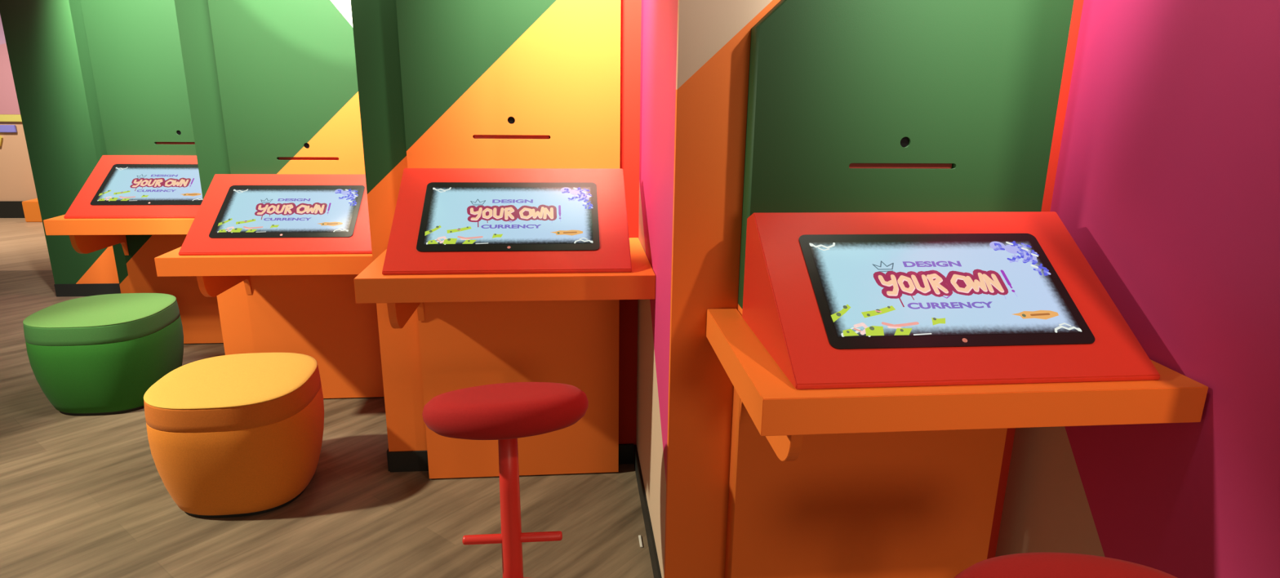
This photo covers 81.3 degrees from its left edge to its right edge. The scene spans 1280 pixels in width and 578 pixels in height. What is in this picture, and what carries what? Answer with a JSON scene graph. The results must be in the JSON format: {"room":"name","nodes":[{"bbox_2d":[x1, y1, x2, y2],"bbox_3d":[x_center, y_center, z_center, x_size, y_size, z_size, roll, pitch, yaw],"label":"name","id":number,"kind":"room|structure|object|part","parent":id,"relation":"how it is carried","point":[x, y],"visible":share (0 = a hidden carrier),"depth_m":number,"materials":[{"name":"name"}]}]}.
{"room":"children's museum","nodes":[
{"label":"children's museum","id":0,"kind":"room"},
{"bbox_2d":[0,121,37,200],"bbox_3d":[-3.728,-1.957,7.338,12.000,2.500,0.100,-1,15,-5],"label":"wall","id":1,"kind":"structure","parent":0,"point":[16,178],"depth_m":7.27,"materials":[{"name":"beige paint"}]},
{"bbox_2d":[0,14,22,146],"bbox_3d":[-6.507,-2.097,6.963,1.800,1.500,0.022,-1,15,-5],"label":"wall mural","id":2,"kind":"object","parent":1,"relation":"attached to","point":[9,105],"visible":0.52,"depth_m":7.07,"materials":[{"name":"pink paint"}]},
{"bbox_2d":[0,200,25,217],"bbox_3d":[-3.737,-0.816,7.589,12.000,0.165,0.020,-1,15,-5],"label":"baseboard","id":3,"kind":"structure","parent":1,"relation":"attached to","point":[8,209],"depth_m":7.35,"materials":[{"name":"black rubber"}]},
{"bbox_2d":[0,0,119,284],"bbox_3d":[-3.243,-1.166,4.478,0.920,2.500,0.020,-1,15,-5],"label":"wall","id":4,"kind":"structure","parent":0,"point":[40,38],"depth_m":4.48,"materials":[{"name":"green paint"}]},
{"bbox_2d":[53,283,120,297],"bbox_3d":[-3.261,0.003,4.784,0.911,0.082,0.008,-1,15,-5],"label":"baseboard","id":5,"kind":"structure","parent":4,"relation":"attached to","point":[88,289],"depth_m":4.75,"materials":[{"name":"black rubber"}]},
{"bbox_2d":[68,0,131,293],"bbox_3d":[-2.333,-0.935,3.679,0.737,2.500,0.020,-1,15,-5],"label":"wall","id":6,"kind":"structure","parent":0,"point":[75,6],"depth_m":3.64,"materials":[{"name":"green paint"}]},
{"bbox_2d":[174,0,254,355],"bbox_3d":[-1.421,-0.742,3.015,0.753,2.500,0.020,-1,15,-5],"label":"wall","id":7,"kind":"structure","parent":0,"point":[193,20],"depth_m":2.99,"materials":[{"name":"green paint"}]},
{"bbox_2d":[0,217,653,577],"bbox_3d":[-2.829,0.446,3.442,13.000,0.050,9.900,-1,15,-5],"label":"floor","id":8,"kind":"structure","parent":0,"point":[82,496],"depth_m":2.43,"materials":[{"name":"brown wood"}]},
{"bbox_2d":[22,198,42,222],"bbox_3d":[-5.615,-0.772,7.278,0.600,0.200,0.230,-1,15,-5],"label":"block","id":9,"kind":"object","parent":8,"relation":"on","point":[31,208],"visible":0.27,"depth_m":7.15,"materials":[{"name":"orange paint"}]},
{"bbox_2d":[22,293,183,415],"bbox_3d":[-2.283,0.274,3.223,0.510,0.410,0.510,-1,15,-7],"label":"ottoman","id":10,"kind":"object","parent":8,"relation":"on","point":[100,354],"visible":0.93,"depth_m":3.04,"materials":[{"name":"green fabric"}]},
{"bbox_2d":[22,293,176,328],"bbox_3d":[-2.280,0.082,3.171,0.497,0.012,0.497,-1,15,-7],"label":"cushion","id":11,"kind":"object","parent":10,"relation":"on","point":[122,310],"depth_m":3.12,"materials":[{"name":"green fabric"}]},
{"bbox_3d":[-2.285,0.465,3.276,0.394,0.014,0.394,-1,15,-7],"label":"plate","id":12,"kind":"part","parent":10,"relation":"part of","materials":[{"name":"black rubber"}]},
{"bbox_2d":[80,0,223,343],"bbox_3d":[-2.267,-0.926,3.638,0.673,2.494,0.075,-1,15,-5],"label":"panel","id":13,"kind":"object","parent":8,"relation":"on","point":[135,47],"visible":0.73,"depth_m":3.60,"materials":[{"name":"green paint"}]},
{"bbox_2d":[43,155,203,255],"bbox_3d":[-2.248,-0.370,3.562,0.798,0.505,0.520,-1,15,-5],"label":"kiosk","id":14,"kind":"object","parent":13,"relation":"attached to","point":[123,195],"visible":0.7,"depth_m":3.42,"materials":[{"name":"orange laminate"}]},
{"bbox_2d":[90,164,202,205],"bbox_3d":[-2.242,-0.488,3.483,0.506,0.006,0.289,-1,49,-5],"label":"monitor","id":15,"kind":"object","parent":14,"relation":"on","point":[121,184],"depth_m":3.46,"materials":[{"name":"glass"}]},
{"bbox_2d":[143,352,324,518],"bbox_3d":[-1.334,0.482,2.509,0.491,0.410,0.491,-1,15,-7],"label":"ottoman","id":16,"kind":"object","parent":8,"relation":"on","point":[240,434],"visible":1,"depth_m":2.33,"materials":[{"name":"yellow fabric"}]},
{"bbox_2d":[143,352,317,408],"bbox_3d":[-1.332,0.290,2.456,0.478,0.012,0.478,-1,15,-7],"label":"cushion","id":17,"kind":"object","parent":16,"relation":"on","point":[255,380],"depth_m":2.40,"materials":[{"name":"yellow fabric"}]},
{"bbox_3d":[-1.337,0.673,2.561,0.379,0.014,0.379,-1,15,-7],"label":"plate","id":18,"kind":"part","parent":16,"relation":"part of","materials":[{"name":"black rubber"}]},
{"bbox_2d":[208,0,384,398],"bbox_3d":[-1.325,-0.733,2.978,0.628,2.494,0.074,-1,15,-5],"label":"panel","id":19,"kind":"object","parent":8,"relation":"on","point":[287,78],"visible":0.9,"depth_m":2.96,"materials":[{"name":"green paint"}]},
{"bbox_2d":[154,173,373,297],"bbox_3d":[-1.329,-0.176,2.899,0.798,0.505,0.519,-1,15,-5],"label":"kiosk","id":20,"kind":"object","parent":19,"relation":"attached to","point":[244,226],"visible":0.98,"depth_m":2.75,"materials":[{"name":"orange laminate"}]},
{"bbox_2d":[208,185,364,238],"bbox_3d":[-1.323,-0.295,2.820,0.506,0.006,0.289,-1,49,-5],"label":"monitor","id":21,"kind":"object","parent":20,"relation":"on","point":[242,211],"depth_m":2.81,"materials":[{"name":"glass"}]},
{"bbox_2d":[422,382,588,577],"bbox_3d":[-0.318,0.549,1.829,0.386,0.664,0.380,-1,15,-5],"label":"stool","id":22,"kind":"object","parent":8,"relation":"on","point":[505,413],"visible":1,"depth_m":1.71,"materials":[{"name":"red fabric"}]},
{"bbox_3d":[-0.314,0.286,1.758,0.386,0.090,0.262,-3,7,-5],"label":"seat","id":23,"kind":"part","parent":22,"relation":"part of","materials":[{"name":"red fabric"}]},
{"bbox_2d":[395,0,620,479],"bbox_3d":[-0.397,-0.550,2.354,0.665,2.494,0.074,-1,15,-5],"label":"panel","id":24,"kind":"object","parent":8,"relation":"on","point":[486,83],"visible":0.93,"depth_m":2.34,"materials":[{"name":"orange paint"}]},
{"bbox_2d":[353,168,655,328],"bbox_3d":[-0.380,-0.095,2.249,0.800,0.505,0.519,-1,15,-5],"label":"kiosk","id":25,"kind":"object","parent":24,"relation":"attached to","point":[457,234],"visible":1,"depth_m":2.10,"materials":[{"name":"orange laminate"}]},
{"bbox_2d":[416,182,599,252],"bbox_3d":[-0.375,-0.213,2.171,0.506,0.006,0.289,-1,49,-5],"label":"monitor","id":26,"kind":"object","parent":25,"relation":"on","point":[451,216],"depth_m":2.16,"materials":[{"name":"glass"}]},
{"bbox_2d":[638,535,642,547],"bbox_3d":[0.002,0.772,2.281,0.008,0.004,0.060,-1,15,-5],"label":"scrap","id":27,"kind":"object","parent":8,"relation":"on","point":[639,536],"visible":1,"depth_m":2.28,"materials":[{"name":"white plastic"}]},
{"bbox_2d":[724,0,1074,577],"bbox_3d":[0.565,-0.147,1.686,0.665,2.093,0.074,-1,15,-5],"label":"panel","id":28,"kind":"object","parent":8,"relation":"on","point":[853,105],"visible":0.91,"depth_m":1.62,"materials":[{"name":"green paint"}]},
{"bbox_2d":[706,211,1208,461],"bbox_3d":[0.580,0.116,1.528,0.802,0.505,0.519,-1,15,-5],"label":"kiosk","id":29,"kind":"object","parent":28,"relation":"attached to","point":[849,322],"visible":1,"depth_m":1.38,"materials":[{"name":"orange laminate"}]},
{"bbox_2d":[799,233,1094,349],"bbox_3d":[0.583,-0.003,1.450,0.506,0.006,0.289,-1,49,-5],"label":"monitor","id":30,"kind":"object","parent":29,"relation":"on","point":[864,291],"depth_m":1.43,"materials":[{"name":"glass"}]},
{"bbox_2d":[954,551,1177,577],"bbox_3d":[0.643,0.743,1.172,0.386,0.663,0.380,-1,15,-5],"label":"stool","id":31,"kind":"object","parent":8,"relation":"on","point":[1025,565],"visible":1,"depth_m":1.15,"materials":[{"name":"red fabric"}]},
{"bbox_2d":[351,0,641,462],"bbox_3d":[-0.441,-0.559,2.397,0.884,2.500,0.020,-1,15,-5],"label":"wall","id":32,"kind":"structure","parent":0,"point":[375,22],"depth_m":2.42,"materials":[{"name":"paint"}]},
{"bbox_2d":[388,450,428,472],"bbox_3d":[-0.821,0.617,2.669,0.148,0.078,0.008,-1,15,-5],"label":"baseboard","id":33,"kind":"structure","parent":32,"relation":"attached to","point":[407,460],"depth_m":2.66,"materials":[{"name":"black rubber"}]},
{"bbox_2d":[618,443,633,464],"bbox_3d":[-0.053,0.607,2.741,0.060,0.078,0.008,-1,15,-5],"label":"baseboard","id":34,"kind":"structure","parent":32,"relation":"attached to","point":[625,451],"depth_m":2.74,"materials":[{"name":"black rubber"}]},
{"bbox_2d":[635,0,677,577],"bbox_3d":[0.077,-0.458,2.049,0.080,2.500,0.838,-1,15,-5],"label":"wall","id":35,"kind":"structure","parent":0,"point":[659,20],"depth_m":2.02,"materials":[{"name":"pink paint"}]},
{"bbox_2d":[634,444,662,577],"bbox_3d":[0.021,0.717,2.342,0.008,0.078,0.828,-1,15,-5],"label":"baseboard","id":36,"kind":"structure","parent":35,"relation":"attached to","point":[650,535],"depth_m":2.30,"materials":[{"name":"black rubber"}]},
{"bbox_2d":[663,0,1084,577],"bbox_3d":[0.522,-0.349,1.676,0.893,2.500,0.020,-1,15,-5],"label":"wall","id":37,"kind":"structure","parent":0,"point":[713,37],"depth_m":1.71,"materials":[{"name":"paint"}]},
{"bbox_2d":[995,0,1279,577],"bbox_3d":[1.044,-0.247,1.327,0.080,2.500,0.842,-1,15,-5],"label":"wall","id":38,"kind":"structure","parent":0,"point":[1167,180],"depth_m":1.39,"materials":[{"name":"pink paint"}]},
{"bbox_3d":[-0.876,-0.654,2.721,0.080,2.500,0.734,-1,15,-5],"label":"wall","id":39,"kind":"structure","parent":0,"visible":0},
{"bbox_2d":[386,448,390,471],"bbox_3d":[-0.933,0.521,3.014,0.008,0.078,0.724,-1,15,-5],"label":"baseboard","id":40,"kind":"structure","parent":39,"relation":"attached to","point":[388,448],"depth_m":2.67,"materials":[{"name":"black rubber"}]}
]}

